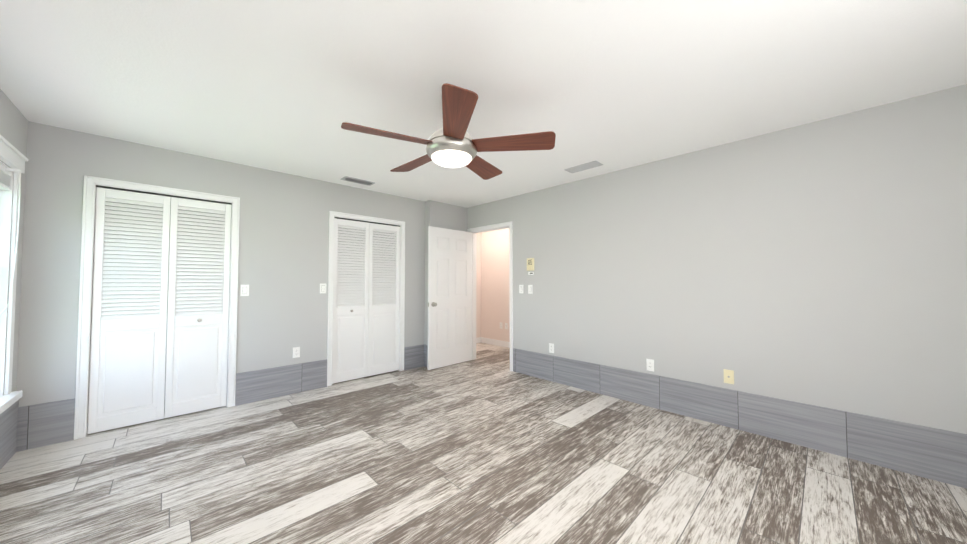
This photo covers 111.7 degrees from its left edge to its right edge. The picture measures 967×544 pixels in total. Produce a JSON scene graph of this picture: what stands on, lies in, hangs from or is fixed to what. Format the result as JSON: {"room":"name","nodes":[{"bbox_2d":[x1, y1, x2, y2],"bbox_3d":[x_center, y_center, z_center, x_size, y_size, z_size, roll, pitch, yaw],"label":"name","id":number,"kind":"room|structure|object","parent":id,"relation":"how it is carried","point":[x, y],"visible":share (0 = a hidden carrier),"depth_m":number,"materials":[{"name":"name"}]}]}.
{"room":"empty bedroom","nodes":[
{"label":"empty bedroom","id":0,"kind":"room"},
{"bbox_2d":[0,89,27,394],"bbox_3d":[-1.715,0.029,0.514,0.200,2.440,5.340,2,-2,-44],"label":"wall","id":1,"kind":"structure","parent":0,"point":[13,126],"depth_m":2.35,"materials":[{"name":"paint"}]},
{"bbox_2d":[0,400,23,469],"bbox_3d":[-1.638,1.039,0.556,0.012,0.425,5.100,2,-2,-44],"label":"baseboard","id":2,"kind":"structure","parent":1,"relation":"attached to","point":[12,419],"depth_m":2.30,"materials":[{"name":"grey tile"}]},
{"bbox_2d":[0,135,27,413],"bbox_3d":[-2.744,0.017,1.731,0.115,1.690,1.560,2,-2,-44],"label":"window","id":3,"kind":"structure","parent":1,"relation":"in","point":[11,156],"depth_m":2.22,"materials":[{"name":"wood"}]},
{"bbox_2d":[0,163,21,314],"bbox_3d":[-2.745,-0.218,1.738,0.108,0.975,1.364,2,-2,-44],"label":"window frame","id":4,"kind":"structure","parent":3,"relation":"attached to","point":[5,176],"depth_m":2.18,"materials":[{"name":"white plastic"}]},
{"bbox_2d":[17,121,424,406],"bbox_3d":[-1.950,0.136,3.910,4.577,2.440,0.120,2,-2,-44],"label":"wall","id":5,"kind":"structure","parent":0,"point":[283,268],"depth_m":3.32,"materials":[{"name":"paint"}]},
{"bbox_2d":[74,175,239,439],"bbox_3d":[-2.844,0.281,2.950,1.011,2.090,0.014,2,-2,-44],"label":"door frame","id":6,"kind":"structure","parent":5,"relation":"attached to","point":[89,182],"depth_m":2.65,"materials":[{"name":"white wood"}]},
{"bbox_2d":[87,187,230,433],"bbox_3d":[-2.861,0.312,2.967,0.884,2.004,0.062,2,-2,-44],"label":"bifold door","id":7,"kind":"structure","parent":5,"relation":"in","point":[132,356],"depth_m":2.93,"materials":[{"name":"white wood"}]},
{"bbox_2d":[240,285,248,295],"bbox_3d":[-2.439,0.188,3.347,0.072,0.117,0.010,2,-2,-44],"label":"light switch","id":8,"kind":"object","parent":5,"relation":"attached to","point":[244,290],"visible":1,"depth_m":3.34,"materials":[{"name":"white plastic"}]},
{"bbox_2d":[235,359,326,405],"bbox_3d":[-2.166,1.185,3.577,0.871,0.320,0.012,2,-2,-44],"label":"baseboard","id":9,"kind":"structure","parent":5,"relation":"attached to","point":[263,384],"depth_m":3.53,"materials":[{"name":"grey tile"}]},
{"bbox_2d":[293,347,299,357],"bbox_3d":[-2.090,0.898,3.661,0.072,0.117,0.009,2,-2,-44],"label":"electrical outlet","id":10,"kind":"object","parent":5,"relation":"attached to","point":[296,352],"visible":1,"depth_m":3.66,"materials":[{"name":"white plastic"}]},
{"bbox_2d":[320,283,325,292],"bbox_3d":[-1.894,0.194,3.872,0.072,0.117,0.010,2,-2,-44],"label":"light switch","id":11,"kind":"object","parent":5,"relation":"attached to","point":[322,287],"visible":1,"depth_m":3.87,"materials":[{"name":"white plastic"}]},
{"bbox_2d":[332,218,399,383],"bbox_3d":[-1.499,0.353,4.278,0.896,2.004,0.062,2,-2,-44],"label":"bifold door","id":12,"kind":"structure","parent":5,"relation":"in","point":[366,331],"depth_m":4.25,"materials":[{"name":"white wood"}]},
{"bbox_2d":[327,211,404,386],"bbox_3d":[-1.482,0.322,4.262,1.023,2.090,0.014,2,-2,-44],"label":"door frame","id":13,"kind":"structure","parent":5,"relation":"attached to","point":[331,213],"depth_m":3.97,"materials":[{"name":"white wood"}]},
{"bbox_2d":[404,344,427,369],"bbox_3d":[-0.985,1.220,4.703,0.341,0.320,0.030,2,-2,-44],"label":"baseboard","id":14,"kind":"structure","parent":5,"relation":"attached to","point":[414,356],"depth_m":4.71,"materials":[{"name":"grey tile"}]},
{"bbox_2d":[103,197,395,381],"bbox_3d":[-2.492,0.137,3.957,3.347,2.440,0.700,2,-2,-44],"label":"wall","id":15,"kind":"structure","parent":0,"point":[161,241],"depth_m":3.52,"materials":[{"name":"white paint"}]},
{"bbox_2d":[424,200,466,344],"bbox_3d":[-0.568,0.172,5.075,0.730,2.440,0.120,2,-2,-44],"label":"wall","id":16,"kind":"structure","parent":0,"point":[445,215],"depth_m":4.92,"materials":[{"name":"paint"}]},
{"bbox_2d":[476,233,480,337],"bbox_3d":[-0.522,0.213,6.396,1.170,2.440,0.120,2,-2,-44],"label":"wall","id":17,"kind":"structure","parent":0,"point":[478,235],"depth_m":6.71,"materials":[{"name":"paint"}]},
{"bbox_2d":[0,343,966,543],"bbox_3d":[-0.151,1.378,3.021,5.987,0.100,7.200,2,-2,-44],"label":"floor","id":18,"kind":"structure","parent":0,"point":[486,446],"depth_m":2.05,"materials":[{"name":"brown wood"}]},
{"bbox_2d":[0,0,966,207],"bbox_3d":[-0.151,-1.160,3.100,5.987,0.100,7.200,2,-2,-44],"label":"ceiling","id":19,"kind":"structure","parent":0,"point":[288,86],"depth_m":1.90,"materials":[{"name":"paint"}]},
{"bbox_2d":[340,176,374,185],"bbox_3d":[-1.492,-1.080,3.903,0.360,0.011,0.160,2,-2,-44],"label":"ceiling vent","id":20,"kind":"object","parent":19,"relation":"in","point":[356,180],"visible":0.98,"depth_m":3.89,"materials":[{"name":"white metal"}]},
{"bbox_2d":[341,83,555,179],"bbox_3d":[-0.237,-0.914,2.151,1.280,0.451,1.228,2,-2,-44],"label":"ceiling fan","id":21,"kind":"object","parent":19,"relation":"hanging from","point":[452,143],"visible":1,"depth_m":2.00,"materials":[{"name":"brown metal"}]},
{"bbox_2d":[564,161,602,172],"bbox_3d":[1.045,-1.094,3.432,0.160,0.011,0.360,2,-2,-44],"label":"ceiling vent","id":22,"kind":"object","parent":19,"relation":"in","point":[585,166],"visible":1,"depth_m":3.42,"materials":[{"name":"white metal"}]},
{"bbox_2d":[481,228,509,341],"bbox_3d":[1.025,0.192,5.734,0.120,2.440,3.220,2,-2,-44],"label":"wall","id":23,"kind":"structure","parent":0,"point":[492,285],"depth_m":6.47,"materials":[{"name":"paint"}]},
{"bbox_2d":[481,337,509,347],"bbox_3d":[0.978,1.356,5.652,0.012,0.110,2.980,2,-2,-44],"label":"baseboard","id":24,"kind":"structure","parent":23,"relation":"attached to","point":[493,342],"depth_m":6.41,"materials":[{"name":"white wood"}]},
{"bbox_2d":[467,84,966,433],"bbox_3d":[1.466,0.125,3.577,0.120,2.440,5.340,2,-2,-44],"label":"wall","id":25,"kind":"structure","parent":0,"point":[822,263],"depth_m":2.58,"materials":[{"name":"paint"}]},
{"bbox_2d":[427,226,471,369],"bbox_3d":[-0.475,0.368,4.899,0.836,2.016,0.168,2,-2,-44],"label":"entry door","id":26,"kind":"structure","parent":25,"relation":"in","point":[449,296],"depth_m":4.86,"materials":[{"name":"white wood"}]},
{"bbox_2d":[467,221,512,370],"bbox_3d":[0.077,0.342,4.916,0.014,2.090,0.956,2,-2,-44],"label":"door frame","id":27,"kind":"structure","parent":25,"relation":"attached to","point":[510,224],"depth_m":4.60,"materials":[{"name":"white wood"}]},
{"bbox_2d":[472,226,508,359],"bbox_3d":[0.125,0.366,4.962,0.120,2.046,0.867,2,-2,-44],"label":"trim","id":28,"kind":"structure","parent":25,"relation":"attached to","point":[473,272],"depth_m":5.26,"materials":[{"name":"white wood"}]},
{"bbox_2d":[519,285,522,292],"bbox_3d":[0.514,0.233,4.469,0.010,0.117,0.072,2,-2,-44],"label":"light switch","id":29,"kind":"object","parent":25,"relation":"attached to","point":[520,288],"visible":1,"depth_m":4.47,"materials":[{"name":"white plastic"}]},
{"bbox_2d":[527,258,533,274],"bbox_3d":[0.622,-0.074,4.354,0.027,0.218,0.115,2,-2,-44],"label":"intercom","id":30,"kind":"object","parent":25,"relation":"attached to","point":[530,264],"visible":1,"depth_m":4.34,"materials":[{"name":"beige plastic"}]},
{"bbox_2d":[528,285,532,293],"bbox_3d":[0.621,0.230,4.357,0.010,0.117,0.072,2,-2,-44],"label":"light switch","id":31,"kind":"object","parent":25,"relation":"attached to","point":[530,289],"visible":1,"depth_m":4.35,"materials":[{"name":"white plastic"}]},
{"bbox_2d":[549,343,553,352],"bbox_3d":[0.851,0.952,4.097,0.009,0.117,0.072,2,-2,-44],"label":"electrical outlet","id":32,"kind":"object","parent":25,"relation":"attached to","point":[551,347],"visible":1,"depth_m":4.09,"materials":[{"name":"white plastic"}]},
{"bbox_2d":[646,359,653,371],"bbox_3d":[1.658,0.926,3.260,0.009,0.117,0.072,2,-2,-44],"label":"electrical outlet","id":33,"kind":"object","parent":25,"relation":"attached to","point":[650,364],"visible":1,"depth_m":3.26,"materials":[{"name":"white plastic"}]},
{"bbox_2d":[723,369,733,383],"bbox_3d":[2.096,0.896,2.802,0.014,0.117,0.072,2,-2,-44],"label":"electrical outlet","id":34,"kind":"object","parent":25,"relation":"attached to","point":[728,376],"visible":1,"depth_m":2.80,"materials":[{"name":"beige plastic"}]},
{"bbox_2d":[513,348,966,488],"bbox_3d":[1.790,1.171,3.112,0.012,0.320,3.969,2,-2,-44],"label":"baseboard","id":35,"kind":"structure","parent":25,"relation":"attached to","point":[936,454],"depth_m":2.55,"materials":[{"name":"grey tile"}]}
]}

